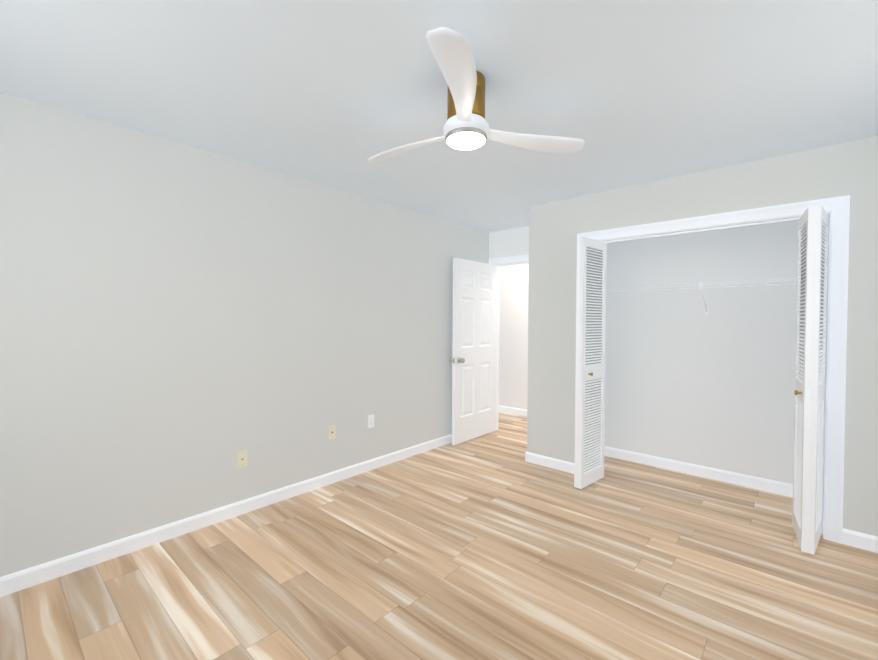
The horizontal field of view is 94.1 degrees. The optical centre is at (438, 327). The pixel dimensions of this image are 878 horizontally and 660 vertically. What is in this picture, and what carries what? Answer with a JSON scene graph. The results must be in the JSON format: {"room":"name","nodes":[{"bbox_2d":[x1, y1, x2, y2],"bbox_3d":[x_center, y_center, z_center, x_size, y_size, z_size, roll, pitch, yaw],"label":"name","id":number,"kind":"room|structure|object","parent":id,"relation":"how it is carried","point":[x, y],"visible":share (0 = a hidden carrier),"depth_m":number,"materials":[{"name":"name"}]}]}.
{"room":"empty bedroom","nodes":[
{"label":"empty bedroom","id":0,"kind":"room"},
{"bbox_2d":[0,92,488,576],"bbox_3d":[-1.038,0.068,3.311,0.110,2.456,4.860,1,1,42],"label":"wall","id":1,"kind":"structure","parent":0,"point":[181,325],"depth_m":2.58,"materials":[{"name":"paint"}]},
{"bbox_2d":[0,434,451,596],"bbox_3d":[-0.962,1.249,3.332,0.013,0.093,4.750,1,1,42],"label":"baseboard","id":2,"kind":"structure","parent":1,"relation":"attached to","point":[33,576],"depth_m":2.58,"materials":[{"name":"white wood"}]},
{"bbox_2d":[237,450,246,467],"bbox_3d":[-1.373,0.917,2.857,0.017,0.116,0.071,1,1,42],"label":"outlet","id":3,"kind":"object","parent":1,"relation":"attached to","point":[241,458],"visible":1,"depth_m":2.85,"materials":[{"name":"beige plastic"}]},
{"bbox_2d":[328,425,335,439],"bbox_3d":[-0.890,0.870,3.408,0.006,0.116,0.071,1,1,42],"label":"outlet","id":4,"kind":"object","parent":1,"relation":"attached to","point":[331,431],"visible":1,"depth_m":3.40,"materials":[{"name":"beige plastic"}]},
{"bbox_2d":[368,414,373,427],"bbox_3d":[-0.616,0.849,3.717,0.007,0.116,0.071,1,1,42],"label":"duplex electrical outlet","id":5,"kind":"object","parent":1,"relation":"attached to","point":[370,421],"visible":1,"depth_m":3.71,"materials":[{"name":"white plastic"}]},
{"bbox_2d":[0,412,877,659],"bbox_3d":[0.223,1.359,2.939,5.010,0.100,5.950,1,1,42],"label":"floor","id":6,"kind":"structure","parent":0,"point":[494,545],"depth_m":2.14,"materials":[{"name":"brown wood"}]},
{"bbox_2d":[0,0,877,232],"bbox_3d":[0.235,-1.197,2.895,5.010,0.100,5.950,1,1,42],"label":"ceiling","id":7,"kind":"structure","parent":0,"point":[337,94],"depth_m":1.89,"materials":[{"name":"paint"}]},
{"bbox_2d":[368,27,584,163],"bbox_3d":[0.027,-0.984,1.963,1.017,0.296,1.128,1,1,42],"label":"ceiling fan","id":8,"kind":"object","parent":7,"relation":"hanging from","point":[466,126],"visible":1,"depth_m":1.79,"materials":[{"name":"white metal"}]},
{"bbox_2d":[499,264,528,409],"bbox_3d":[2.165,0.053,5.102,5.010,2.456,0.110,1,1,42],"label":"wall","id":9,"kind":"structure","parent":0,"point":[513,345],"depth_m":5.94,"materials":[{"name":"paint"}]},
{"bbox_2d":[499,405,526,415],"bbox_3d":[1.688,1.226,5.457,3.640,0.093,0.013,1,1,42],"label":"baseboard","id":10,"kind":"structure","parent":9,"relation":"attached to","point":[505,409],"depth_m":5.99,"materials":[{"name":"white wood"}]},
{"bbox_2d":[489,220,828,483],"bbox_3d":[1.979,0.071,3.957,3.770,2.456,0.110,1,1,42],"label":"wall","id":11,"kind":"structure","parent":0,"point":[687,380],"depth_m":3.58,"materials":[{"name":"paint"}]},
{"bbox_2d":[451,257,496,444],"bbox_3d":[0.428,0.252,4.726,0.171,2.030,0.814,1,1,42],"label":"door","id":12,"kind":"structure","parent":11,"relation":"in","point":[473,359],"depth_m":4.67,"materials":[{"name":"white wood"}]},
{"bbox_2d":[488,254,528,429],"bbox_3d":[1.000,0.216,4.814,0.935,2.128,0.130,1,1,42],"label":"door frame","id":13,"kind":"structure","parent":11,"relation":"attached to","point":[497,346],"depth_m":5.06,"materials":[{"name":"white wood"}]},
{"bbox_2d":[604,446,792,496],"bbox_3d":[2.327,1.261,3.582,2.495,0.093,0.013,1,1,42],"label":"baseboard","id":14,"kind":"structure","parent":11,"relation":"attached to","point":[778,487],"depth_m":3.58,"materials":[{"name":"white wood"}]},
{"bbox_2d":[606,278,796,314],"bbox_3d":[2.235,-0.247,3.443,2.494,0.263,0.312,1,1,42],"label":"wire closet shelf","id":15,"kind":"object","parent":11,"relation":"attached to","point":[710,284],"visible":0.54,"depth_m":3.37,"materials":[{"name":"white metal"}]},
{"bbox_2d":[527,136,877,536],"bbox_3d":[1.871,0.085,3.123,2.605,2.456,0.110,1,1,42],"label":"wall","id":16,"kind":"structure","parent":0,"point":[838,170],"depth_m":2.89,"materials":[{"name":"paint"}]},
{"bbox_2d":[528,452,574,473],"bbox_3d":[1.035,1.251,3.797,0.483,0.093,0.013,1,1,42],"label":"baseboard","id":17,"kind":"structure","parent":16,"relation":"attached to","point":[557,464],"depth_m":3.78,"materials":[{"name":"white wood"}]},
{"bbox_2d":[574,237,606,488],"bbox_3d":[1.250,0.281,3.417,0.146,2.012,0.388,1,1,42],"label":"bifold door","id":18,"kind":"structure","parent":16,"relation":"in","point":[590,357],"depth_m":3.35,"materials":[{"name":"white wood"}]},
{"bbox_2d":[577,195,849,543],"bbox_3d":[1.893,0.281,3.106,1.565,2.065,0.112,1,1,42],"label":"door frame","id":19,"kind":"structure","parent":16,"relation":"attached to","point":[769,221],"depth_m":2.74,"materials":[{"name":"white wood"}]},
{"bbox_2d":[792,205,828,554],"bbox_3d":[2.278,0.302,2.506,0.146,2.012,0.388,1,1,42],"label":"bifold door","id":20,"kind":"structure","parent":16,"relation":"in","point":[811,332],"depth_m":2.40,"materials":[{"name":"white wood"}]},
{"bbox_2d":[842,528,877,552],"bbox_3d":[2.632,1.283,2.382,0.408,0.093,0.013,1,1,42],"label":"baseboard","id":21,"kind":"structure","parent":16,"relation":"attached to","point":[864,541],"depth_m":2.46,"materials":[{"name":"white wood"}]}
]}

